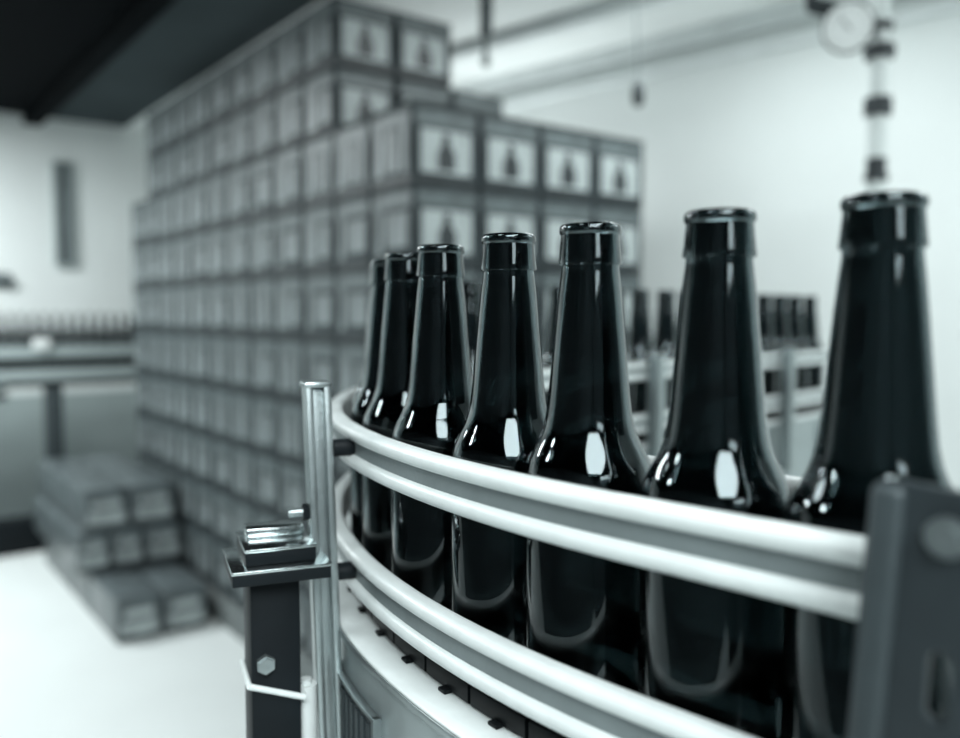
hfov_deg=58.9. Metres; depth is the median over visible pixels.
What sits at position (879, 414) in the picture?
beer bottle
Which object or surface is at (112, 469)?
carton
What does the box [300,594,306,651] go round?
print
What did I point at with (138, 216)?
carton
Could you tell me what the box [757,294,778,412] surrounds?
beer bottle
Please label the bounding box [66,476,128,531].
carton
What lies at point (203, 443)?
carton
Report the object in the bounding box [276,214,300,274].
print
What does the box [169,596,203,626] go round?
print
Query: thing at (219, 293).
carton
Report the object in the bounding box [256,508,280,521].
carton
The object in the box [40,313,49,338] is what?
beer bottle
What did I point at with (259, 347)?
print
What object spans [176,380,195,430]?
carton
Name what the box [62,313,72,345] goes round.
beer bottle
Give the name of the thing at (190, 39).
ceiling
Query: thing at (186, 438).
carton
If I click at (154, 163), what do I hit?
carton
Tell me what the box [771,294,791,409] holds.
beer bottle
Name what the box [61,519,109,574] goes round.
carton
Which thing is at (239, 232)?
print
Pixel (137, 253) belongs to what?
print
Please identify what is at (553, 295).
beer bottle
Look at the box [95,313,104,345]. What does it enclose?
beer bottle
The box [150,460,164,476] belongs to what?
carton
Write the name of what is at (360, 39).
print
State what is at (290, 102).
carton
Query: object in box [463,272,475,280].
print
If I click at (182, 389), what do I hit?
print
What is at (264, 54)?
carton
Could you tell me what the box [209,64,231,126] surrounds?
carton
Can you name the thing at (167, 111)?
carton
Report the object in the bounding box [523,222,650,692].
beer bottle
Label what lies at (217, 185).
carton
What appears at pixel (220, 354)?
carton
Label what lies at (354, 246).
carton
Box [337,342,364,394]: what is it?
carton
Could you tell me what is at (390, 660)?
conveyor
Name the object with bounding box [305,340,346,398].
carton
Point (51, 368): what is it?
conveyor
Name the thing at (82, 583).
carton
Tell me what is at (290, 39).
carton
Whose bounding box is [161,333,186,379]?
carton
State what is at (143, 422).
carton
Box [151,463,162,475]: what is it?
print
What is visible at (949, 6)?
pipe
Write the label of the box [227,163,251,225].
carton
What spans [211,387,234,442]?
carton
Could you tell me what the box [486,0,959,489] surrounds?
wall
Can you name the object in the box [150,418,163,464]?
carton
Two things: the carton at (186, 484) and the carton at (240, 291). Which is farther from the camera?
the carton at (186, 484)
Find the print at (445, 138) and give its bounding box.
[416,107,475,187]
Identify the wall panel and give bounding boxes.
[52,160,75,265]
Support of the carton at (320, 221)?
on the carton at (320, 289)
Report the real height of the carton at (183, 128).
0.232 m
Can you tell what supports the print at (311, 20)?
attached to the carton at (351, 34)
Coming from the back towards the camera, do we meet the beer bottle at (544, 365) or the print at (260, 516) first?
the print at (260, 516)
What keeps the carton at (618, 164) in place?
on the carton at (630, 220)
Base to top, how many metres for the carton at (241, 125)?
0.232 m
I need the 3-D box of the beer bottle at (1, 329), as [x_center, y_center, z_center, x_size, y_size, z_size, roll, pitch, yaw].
[-2.819,-0.226,4.972,0.055,0.204,0.055,-1,4,-13]
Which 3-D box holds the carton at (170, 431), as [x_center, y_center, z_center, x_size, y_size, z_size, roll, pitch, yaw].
[-1.504,0.397,4.460,0.242,0.232,0.239,-3,4,-37]
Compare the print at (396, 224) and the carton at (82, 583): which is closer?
the print at (396, 224)
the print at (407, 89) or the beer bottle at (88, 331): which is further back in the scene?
the beer bottle at (88, 331)
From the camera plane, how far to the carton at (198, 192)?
3.92 m
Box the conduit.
[480,0,491,66]
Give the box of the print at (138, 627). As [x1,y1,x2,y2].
[120,605,158,636]
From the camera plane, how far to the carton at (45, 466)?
4.72 m
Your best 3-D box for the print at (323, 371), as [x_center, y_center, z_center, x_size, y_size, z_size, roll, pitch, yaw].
[-0.565,0.021,2.993,0.001,0.211,0.218,-3,4,-37]
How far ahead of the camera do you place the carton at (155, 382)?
4.55 m
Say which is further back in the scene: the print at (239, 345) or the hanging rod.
the print at (239, 345)
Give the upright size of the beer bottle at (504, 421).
0.204 m
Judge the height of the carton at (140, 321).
0.232 m
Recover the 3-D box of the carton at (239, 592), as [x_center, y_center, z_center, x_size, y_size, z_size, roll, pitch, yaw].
[-0.913,0.915,3.711,0.242,0.232,0.239,-3,4,-36]
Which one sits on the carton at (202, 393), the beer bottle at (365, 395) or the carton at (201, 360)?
the carton at (201, 360)
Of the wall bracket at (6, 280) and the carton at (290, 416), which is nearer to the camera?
the carton at (290, 416)
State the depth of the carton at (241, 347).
3.56 m
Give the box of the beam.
[23,0,175,125]
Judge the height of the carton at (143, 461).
0.232 m
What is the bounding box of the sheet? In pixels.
[130,100,644,205]
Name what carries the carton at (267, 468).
on the carton at (261, 516)
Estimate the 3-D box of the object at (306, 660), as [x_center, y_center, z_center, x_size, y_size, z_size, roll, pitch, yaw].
[-0.098,1.135,3.263,0.980,0.149,0.940,-3,4,-37]
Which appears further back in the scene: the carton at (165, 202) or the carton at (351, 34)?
the carton at (165, 202)
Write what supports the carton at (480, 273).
on the carton
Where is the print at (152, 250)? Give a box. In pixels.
[145,245,157,286]
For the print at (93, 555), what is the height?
0.112 m
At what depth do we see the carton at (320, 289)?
2.97 m
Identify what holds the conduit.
hanging from the ceiling
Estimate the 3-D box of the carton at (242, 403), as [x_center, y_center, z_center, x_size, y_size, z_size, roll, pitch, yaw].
[-0.912,0.211,3.664,0.242,0.232,0.239,-3,4,-37]
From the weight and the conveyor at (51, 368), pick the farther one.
the conveyor at (51, 368)
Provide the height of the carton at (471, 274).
0.232 m
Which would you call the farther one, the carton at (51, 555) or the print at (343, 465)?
the carton at (51, 555)
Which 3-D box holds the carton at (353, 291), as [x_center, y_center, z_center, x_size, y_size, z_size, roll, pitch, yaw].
[-0.319,-0.209,2.857,0.242,0.232,0.239,-3,4,-37]
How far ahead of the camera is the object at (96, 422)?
5.57 m
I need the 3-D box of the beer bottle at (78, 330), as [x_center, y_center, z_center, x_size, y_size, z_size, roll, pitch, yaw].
[-2.473,-0.242,5.234,0.055,0.204,0.055,1,4,16]
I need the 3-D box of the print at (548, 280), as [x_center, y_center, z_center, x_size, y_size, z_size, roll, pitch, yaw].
[0.295,-0.207,2.865,0.221,0.211,0.002,-3,4,-36]
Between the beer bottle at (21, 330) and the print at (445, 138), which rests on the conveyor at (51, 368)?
the beer bottle at (21, 330)
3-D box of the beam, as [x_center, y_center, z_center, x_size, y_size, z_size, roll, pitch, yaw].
[-0.212,-1.373,1.937,0.100,0.060,8.817,-3,4,-37]
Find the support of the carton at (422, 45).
on the carton at (405, 90)
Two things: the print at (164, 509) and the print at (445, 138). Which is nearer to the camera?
the print at (445, 138)
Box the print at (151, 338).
[148,335,159,374]
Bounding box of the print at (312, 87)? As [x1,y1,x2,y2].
[305,70,333,138]
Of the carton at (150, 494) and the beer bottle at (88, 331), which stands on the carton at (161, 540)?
the carton at (150, 494)
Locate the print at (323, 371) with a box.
[306,344,333,392]
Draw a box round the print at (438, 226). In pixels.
[417,189,476,264]
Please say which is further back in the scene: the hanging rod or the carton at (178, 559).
the carton at (178, 559)
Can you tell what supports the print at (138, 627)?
attached to the carton at (127, 606)
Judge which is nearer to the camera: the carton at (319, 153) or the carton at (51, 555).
the carton at (319, 153)
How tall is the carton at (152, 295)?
0.232 m
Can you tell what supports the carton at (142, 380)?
on the carton at (143, 422)
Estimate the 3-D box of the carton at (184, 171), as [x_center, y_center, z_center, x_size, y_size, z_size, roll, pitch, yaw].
[-1.360,-1.006,4.248,0.242,0.232,0.239,-3,4,-37]
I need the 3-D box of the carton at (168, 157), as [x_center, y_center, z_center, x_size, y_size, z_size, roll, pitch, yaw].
[-1.507,-1.018,4.444,0.242,0.232,0.239,-3,4,-37]
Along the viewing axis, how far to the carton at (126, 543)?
4.09 m
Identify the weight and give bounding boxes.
[632,0,643,106]
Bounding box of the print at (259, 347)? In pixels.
[253,341,275,396]
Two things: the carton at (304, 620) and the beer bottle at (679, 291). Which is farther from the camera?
the carton at (304, 620)
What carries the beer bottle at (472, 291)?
on the conveyor at (390, 660)
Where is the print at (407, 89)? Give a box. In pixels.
[401,82,448,105]
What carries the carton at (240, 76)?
on the carton at (241, 125)
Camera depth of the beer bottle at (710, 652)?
0.30 m
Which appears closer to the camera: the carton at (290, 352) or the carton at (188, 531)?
the carton at (290, 352)
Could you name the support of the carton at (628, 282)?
on the carton
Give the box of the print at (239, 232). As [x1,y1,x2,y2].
[228,225,248,278]
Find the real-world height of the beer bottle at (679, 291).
0.204 m
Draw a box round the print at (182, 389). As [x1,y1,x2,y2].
[177,383,191,429]
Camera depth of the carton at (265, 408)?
3.38 m
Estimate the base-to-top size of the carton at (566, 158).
0.232 m
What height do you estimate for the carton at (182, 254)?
0.232 m
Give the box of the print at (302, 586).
[299,582,304,590]
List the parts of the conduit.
rod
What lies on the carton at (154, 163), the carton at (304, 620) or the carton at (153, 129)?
the carton at (153, 129)
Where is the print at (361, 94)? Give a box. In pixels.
[338,70,391,126]
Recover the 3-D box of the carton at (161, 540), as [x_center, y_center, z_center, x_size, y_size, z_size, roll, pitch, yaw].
[-1.671,0.845,4.345,0.174,0.196,0.365,-3,4,-37]
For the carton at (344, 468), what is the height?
0.232 m
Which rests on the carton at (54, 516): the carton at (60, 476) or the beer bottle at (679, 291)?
the carton at (60, 476)
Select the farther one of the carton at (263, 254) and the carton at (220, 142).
the carton at (220, 142)
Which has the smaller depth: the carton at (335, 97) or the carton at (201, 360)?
the carton at (335, 97)
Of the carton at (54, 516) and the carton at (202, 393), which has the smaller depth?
the carton at (202, 393)
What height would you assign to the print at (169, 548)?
0.112 m
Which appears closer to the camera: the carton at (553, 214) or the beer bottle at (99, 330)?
the carton at (553, 214)
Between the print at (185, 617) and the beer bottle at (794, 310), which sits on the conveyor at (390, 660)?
the beer bottle at (794, 310)
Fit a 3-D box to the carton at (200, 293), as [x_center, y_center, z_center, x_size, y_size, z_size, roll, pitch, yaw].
[-1.206,-0.282,4.026,0.242,0.232,0.239,-3,4,-37]
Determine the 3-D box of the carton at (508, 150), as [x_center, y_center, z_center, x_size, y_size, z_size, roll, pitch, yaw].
[0.026,-0.675,2.780,0.242,0.232,0.241,-3,4,-38]
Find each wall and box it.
[0,112,147,395]
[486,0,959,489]
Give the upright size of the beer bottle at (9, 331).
0.204 m
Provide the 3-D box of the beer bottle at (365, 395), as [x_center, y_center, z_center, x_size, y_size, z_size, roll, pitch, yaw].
[-0.061,0.028,0.582,0.055,0.204,0.055,0,4,-3]
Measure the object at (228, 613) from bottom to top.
0.149 m
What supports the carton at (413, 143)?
on the carton at (404, 219)
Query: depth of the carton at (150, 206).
4.50 m
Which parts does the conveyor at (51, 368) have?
support leg, support leg, panel, guide rail, panel, rail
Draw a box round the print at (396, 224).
[373,189,410,259]
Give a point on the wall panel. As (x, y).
(62, 171)
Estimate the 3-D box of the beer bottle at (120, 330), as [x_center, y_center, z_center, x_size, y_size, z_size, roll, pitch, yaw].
[-2.276,-0.252,5.383,0.055,0.204,0.055,2,4,31]
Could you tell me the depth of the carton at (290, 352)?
3.18 m
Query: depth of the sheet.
2.84 m
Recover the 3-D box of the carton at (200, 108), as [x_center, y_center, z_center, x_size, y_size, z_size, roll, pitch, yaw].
[-1.214,-1.228,4.040,0.242,0.232,0.239,-3,5,-38]
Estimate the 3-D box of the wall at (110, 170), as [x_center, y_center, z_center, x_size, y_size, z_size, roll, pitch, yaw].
[-4.035,-0.229,4.710,5.810,2.690,0.100,-3,4,-37]
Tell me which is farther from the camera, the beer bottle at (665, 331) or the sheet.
the sheet
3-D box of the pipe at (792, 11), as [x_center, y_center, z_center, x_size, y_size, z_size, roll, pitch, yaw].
[1.437,-1.456,3.347,8.100,0.070,0.050,3,5,42]
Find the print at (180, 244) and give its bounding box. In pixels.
[174,238,189,283]
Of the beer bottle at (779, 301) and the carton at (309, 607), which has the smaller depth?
the beer bottle at (779, 301)
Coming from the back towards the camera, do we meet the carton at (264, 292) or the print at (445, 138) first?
the carton at (264, 292)
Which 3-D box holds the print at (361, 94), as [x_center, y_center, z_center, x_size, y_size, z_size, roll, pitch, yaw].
[-0.400,-0.924,2.984,0.221,0.212,0.002,-3,4,-37]
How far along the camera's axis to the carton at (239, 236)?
3.54 m
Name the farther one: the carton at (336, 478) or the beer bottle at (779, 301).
the carton at (336, 478)
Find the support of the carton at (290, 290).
on the carton at (290, 352)
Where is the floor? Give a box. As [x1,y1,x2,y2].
[0,551,245,737]
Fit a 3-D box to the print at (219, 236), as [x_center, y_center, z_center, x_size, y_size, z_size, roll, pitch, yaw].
[-1.157,-0.497,3.744,0.002,0.211,0.218,-3,4,-37]
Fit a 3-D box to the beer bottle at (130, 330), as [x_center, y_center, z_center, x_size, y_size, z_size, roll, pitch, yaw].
[-2.226,-0.254,5.420,0.055,0.204,0.055,1,4,21]
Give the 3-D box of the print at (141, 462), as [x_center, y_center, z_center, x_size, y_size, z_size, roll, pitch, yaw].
[-1.897,0.615,4.791,0.001,0.211,0.218,-3,4,-36]
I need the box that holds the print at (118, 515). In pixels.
[88,498,125,525]
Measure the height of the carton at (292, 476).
0.232 m
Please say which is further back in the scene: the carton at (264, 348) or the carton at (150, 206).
the carton at (150, 206)
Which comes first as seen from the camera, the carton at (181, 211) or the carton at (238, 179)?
the carton at (238, 179)
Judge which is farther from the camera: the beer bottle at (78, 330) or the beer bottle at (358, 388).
the beer bottle at (78, 330)
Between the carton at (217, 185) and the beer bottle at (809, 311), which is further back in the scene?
the carton at (217, 185)
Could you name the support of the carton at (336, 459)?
on the carton at (336, 478)
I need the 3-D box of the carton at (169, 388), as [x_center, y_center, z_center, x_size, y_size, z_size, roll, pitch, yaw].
[-1.504,0.163,4.447,0.243,0.232,0.239,-3,4,-37]
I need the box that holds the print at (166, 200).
[158,194,171,239]
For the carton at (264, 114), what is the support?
on the sheet
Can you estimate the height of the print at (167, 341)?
0.212 m
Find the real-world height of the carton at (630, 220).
0.232 m
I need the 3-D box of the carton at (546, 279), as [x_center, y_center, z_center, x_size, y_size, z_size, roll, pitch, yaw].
[0.223,-0.216,2.961,0.242,0.232,0.241,-3,4,-37]
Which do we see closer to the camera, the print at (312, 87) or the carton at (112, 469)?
the print at (312, 87)
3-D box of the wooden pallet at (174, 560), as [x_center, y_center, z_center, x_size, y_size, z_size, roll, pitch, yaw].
[-1.281,1.037,4.823,0.980,0.149,0.940,-3,4,-37]
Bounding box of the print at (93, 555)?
[80,542,107,568]
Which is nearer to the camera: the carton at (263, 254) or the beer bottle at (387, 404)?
the beer bottle at (387, 404)
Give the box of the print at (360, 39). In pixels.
[338,0,392,73]
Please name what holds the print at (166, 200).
attached to the carton at (165, 202)
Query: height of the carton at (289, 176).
0.232 m
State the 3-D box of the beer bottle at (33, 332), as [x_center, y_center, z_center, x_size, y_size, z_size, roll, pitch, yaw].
[-2.671,-0.233,5.084,0.055,0.204,0.055,0,4,-6]
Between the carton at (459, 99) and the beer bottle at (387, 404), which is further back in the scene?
the carton at (459, 99)
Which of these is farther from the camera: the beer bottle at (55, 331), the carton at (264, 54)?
the beer bottle at (55, 331)
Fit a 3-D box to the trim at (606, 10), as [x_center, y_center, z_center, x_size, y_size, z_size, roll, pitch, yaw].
[1.095,-1.438,2.970,8.100,0.060,0.070,3,5,42]
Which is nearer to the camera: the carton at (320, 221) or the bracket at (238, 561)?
the bracket at (238, 561)
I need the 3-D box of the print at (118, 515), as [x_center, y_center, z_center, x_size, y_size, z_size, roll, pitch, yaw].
[-1.770,0.676,4.031,0.170,0.112,0.002,-3,4,-37]
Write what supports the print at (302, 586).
attached to the carton at (304, 585)
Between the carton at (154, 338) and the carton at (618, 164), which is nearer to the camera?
the carton at (618, 164)
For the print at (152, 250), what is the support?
attached to the carton at (152, 261)
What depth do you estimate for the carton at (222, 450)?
3.79 m
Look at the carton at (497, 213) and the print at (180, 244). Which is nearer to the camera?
the carton at (497, 213)
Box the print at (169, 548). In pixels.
[149,531,178,556]
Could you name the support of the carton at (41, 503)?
on the carton at (51, 555)
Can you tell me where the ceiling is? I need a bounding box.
[0,0,793,129]
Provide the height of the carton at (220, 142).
0.232 m
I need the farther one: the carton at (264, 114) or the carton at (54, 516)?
the carton at (54, 516)
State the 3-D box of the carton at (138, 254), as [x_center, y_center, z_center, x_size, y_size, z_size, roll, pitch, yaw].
[-1.801,-0.565,4.792,0.242,0.232,0.239,-3,5,-38]
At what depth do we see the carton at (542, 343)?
2.81 m
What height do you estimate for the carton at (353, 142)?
0.232 m
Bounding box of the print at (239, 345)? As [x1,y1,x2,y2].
[231,340,250,391]
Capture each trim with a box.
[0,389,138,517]
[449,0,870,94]
[451,0,683,64]
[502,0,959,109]
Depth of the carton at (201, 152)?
3.97 m
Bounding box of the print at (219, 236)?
[208,230,226,280]
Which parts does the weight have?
cord, handle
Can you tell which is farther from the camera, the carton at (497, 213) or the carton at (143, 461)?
the carton at (143, 461)
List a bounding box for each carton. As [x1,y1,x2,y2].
[33,494,53,540]
[38,457,89,503]
[44,539,58,575]
[46,506,68,556]
[51,466,107,516]
[58,554,73,592]
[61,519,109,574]
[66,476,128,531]
[73,566,130,613]
[91,569,161,643]
[95,461,150,477]
[107,523,142,568]
[113,471,174,524]
[131,202,145,247]
[131,560,173,571]
[132,246,151,289]
[133,289,147,331]
[134,331,147,373]
[136,373,149,416]
[136,562,206,633]
[137,414,151,458]
[138,454,150,469]
[141,518,180,562]
[144,197,159,244]
[145,243,163,287]
[146,108,161,158]
[146,288,160,331]
[147,153,161,197]
[147,332,165,376]
[149,375,164,420]
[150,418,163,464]
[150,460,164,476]
[158,192,176,241]
[159,239,175,286]
[160,98,176,151]
[160,287,175,332]
[161,146,176,192]
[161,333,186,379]
[162,378,177,425]
[163,422,178,471]
[164,466,179,517]
[173,186,190,237]
[174,236,197,285]
[175,88,192,144]
[175,285,192,333]
[175,516,180,562]
[176,138,192,187]
[176,334,192,382]
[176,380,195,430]
[178,427,195,479]
[179,473,196,526]
[180,519,196,574]
[189,179,210,234]
[190,232,209,284]
[191,76,211,135]
[192,129,210,181]
[192,284,210,334]
[192,334,210,385]
[193,383,212,436]
[195,432,213,487]
[195,481,214,537]
[196,529,214,587]
[207,171,228,230]
[208,227,232,282]
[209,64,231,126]
[209,282,230,335]
[210,119,230,174]
[210,335,230,389]
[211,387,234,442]
[213,438,233,496]
[213,489,234,547]
[214,539,234,601]
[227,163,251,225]
[228,222,255,280]
[229,50,253,116]
[229,280,252,336]
[230,108,252,166]
[230,336,259,393]
[231,391,256,450]
[232,444,256,506]
[233,498,256,546]
[235,587,243,608]
[250,154,277,220]
[251,34,277,105]
[251,216,278,278]
[252,96,277,158]
[252,278,277,337]
[253,337,286,397]
[253,395,280,457]
[255,452,280,517]
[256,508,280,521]
[274,144,304,214]
[275,210,310,276]
[276,16,305,93]
[276,275,305,338]
[277,82,304,149]
[277,339,306,402]
[278,399,304,466]
[279,460,306,529]
[281,519,308,592]
[300,589,309,654]
[303,132,339,208]
[304,0,394,79]
[304,66,394,139]
[304,203,337,274]
[305,273,337,340]
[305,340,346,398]
[308,595,312,657]
[334,456,338,476]
[335,119,374,201]
[335,477,341,486]
[336,195,372,271]
[337,270,369,341]
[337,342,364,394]
[339,457,350,477]
[371,103,477,192]
[372,185,477,267]
[393,11,450,87]
[394,78,450,106]
[451,89,501,115]
[463,268,477,280]
[474,115,538,197]
[476,192,538,269]
[478,269,537,305]
[536,199,592,271]
[537,126,593,203]
[537,271,560,341]
[541,342,544,355]
[592,136,642,209]
[593,205,641,274]
[620,275,641,338]
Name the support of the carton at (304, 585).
on the carton at (304, 620)
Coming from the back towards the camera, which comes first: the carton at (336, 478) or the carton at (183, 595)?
the carton at (183, 595)
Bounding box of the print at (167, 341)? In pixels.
[161,335,174,377]
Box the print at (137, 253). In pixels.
[132,248,144,287]
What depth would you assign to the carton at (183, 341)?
4.15 m
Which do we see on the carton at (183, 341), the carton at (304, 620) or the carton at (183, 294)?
the carton at (183, 294)
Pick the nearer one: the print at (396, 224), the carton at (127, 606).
the print at (396, 224)
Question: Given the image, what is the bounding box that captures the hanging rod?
[480,0,491,37]
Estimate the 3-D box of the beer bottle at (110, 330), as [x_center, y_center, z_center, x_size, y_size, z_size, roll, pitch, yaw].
[-2.325,-0.249,5.346,0.055,0.204,0.055,3,5,43]
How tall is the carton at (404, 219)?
0.232 m
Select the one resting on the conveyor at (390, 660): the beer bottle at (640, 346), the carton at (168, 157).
the beer bottle at (640, 346)
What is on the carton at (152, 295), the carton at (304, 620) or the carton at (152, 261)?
the carton at (152, 261)
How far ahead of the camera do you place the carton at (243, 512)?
3.64 m
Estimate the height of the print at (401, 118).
0.211 m
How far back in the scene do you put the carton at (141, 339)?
4.73 m
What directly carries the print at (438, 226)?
attached to the carton at (404, 219)
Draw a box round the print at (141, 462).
[138,457,148,468]
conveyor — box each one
[0,337,137,557]
[223,347,959,737]
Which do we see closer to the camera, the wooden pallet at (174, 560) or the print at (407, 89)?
the print at (407, 89)
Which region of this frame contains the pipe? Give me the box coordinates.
[805,0,895,191]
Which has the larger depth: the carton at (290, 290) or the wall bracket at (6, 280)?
the wall bracket at (6, 280)
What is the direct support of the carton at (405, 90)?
on the sheet
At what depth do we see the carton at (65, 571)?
4.43 m
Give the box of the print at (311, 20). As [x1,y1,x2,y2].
[305,0,332,76]
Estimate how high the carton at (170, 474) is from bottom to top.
0.232 m
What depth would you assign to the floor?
3.35 m
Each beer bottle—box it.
[0,320,3,346]
[5,313,15,346]
[17,313,26,346]
[28,313,38,346]
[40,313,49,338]
[51,313,61,345]
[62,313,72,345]
[73,313,83,345]
[84,313,93,345]
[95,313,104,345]
[106,313,114,344]
[116,313,125,344]
[126,313,135,344]
[350,259,385,546]
[350,265,371,415]
[362,252,418,572]
[391,244,472,609]
[450,232,546,645]
[463,281,480,376]
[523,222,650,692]
[535,285,547,402]
[542,286,558,390]
[621,288,634,414]
[627,289,654,433]
[637,207,791,737]
[653,290,676,428]
[676,291,681,328]
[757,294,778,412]
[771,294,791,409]
[779,190,953,737]
[787,295,808,407]
[802,296,823,404]
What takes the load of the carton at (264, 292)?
on the carton at (264, 348)
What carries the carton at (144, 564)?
on the floor
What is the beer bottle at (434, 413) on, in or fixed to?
on the conveyor at (390, 660)
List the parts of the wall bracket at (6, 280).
arm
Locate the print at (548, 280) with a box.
[542,275,559,339]
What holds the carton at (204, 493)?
on the carton at (204, 542)
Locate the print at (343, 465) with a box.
[339,459,346,476]
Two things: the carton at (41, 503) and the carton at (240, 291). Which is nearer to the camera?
the carton at (240, 291)
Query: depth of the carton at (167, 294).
4.33 m
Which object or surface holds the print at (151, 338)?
attached to the carton at (154, 338)
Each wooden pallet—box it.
[172,559,198,578]
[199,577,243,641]
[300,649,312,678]
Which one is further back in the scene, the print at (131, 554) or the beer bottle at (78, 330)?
the beer bottle at (78, 330)
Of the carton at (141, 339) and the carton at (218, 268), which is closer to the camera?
the carton at (218, 268)
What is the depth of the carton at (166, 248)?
4.32 m
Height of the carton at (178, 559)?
0.232 m
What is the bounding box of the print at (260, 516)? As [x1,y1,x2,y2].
[256,512,274,521]
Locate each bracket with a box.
[0,273,13,288]
[223,547,331,576]
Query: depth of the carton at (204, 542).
4.02 m
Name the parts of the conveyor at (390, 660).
support leg, shelf plate, rail post, name plate, panel, guide rail, guide rail, rail post, guide rail, guide rail, panel, rail post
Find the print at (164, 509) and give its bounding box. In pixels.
[136,493,171,518]
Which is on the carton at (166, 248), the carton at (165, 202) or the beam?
the carton at (165, 202)
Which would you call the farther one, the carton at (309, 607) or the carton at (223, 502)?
the carton at (223, 502)
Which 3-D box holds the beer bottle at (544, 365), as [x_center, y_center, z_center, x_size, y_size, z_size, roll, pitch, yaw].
[0.055,-0.001,1.035,0.055,0.204,0.055,2,4,33]
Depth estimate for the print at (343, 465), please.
2.88 m
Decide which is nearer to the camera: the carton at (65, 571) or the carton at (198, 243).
the carton at (198, 243)
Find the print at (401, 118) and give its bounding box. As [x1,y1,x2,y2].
[372,108,410,189]
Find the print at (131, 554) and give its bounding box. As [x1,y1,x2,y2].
[115,537,140,562]
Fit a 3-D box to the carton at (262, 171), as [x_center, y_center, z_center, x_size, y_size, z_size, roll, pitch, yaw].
[-0.764,-0.715,3.412,0.242,0.232,0.239,-3,4,-37]
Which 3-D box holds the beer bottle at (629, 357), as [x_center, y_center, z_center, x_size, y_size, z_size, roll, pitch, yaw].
[0.185,-0.009,1.167,0.055,0.204,0.055,3,4,36]
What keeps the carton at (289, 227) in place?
on the carton at (290, 290)
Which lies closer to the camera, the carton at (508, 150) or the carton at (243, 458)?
the carton at (508, 150)

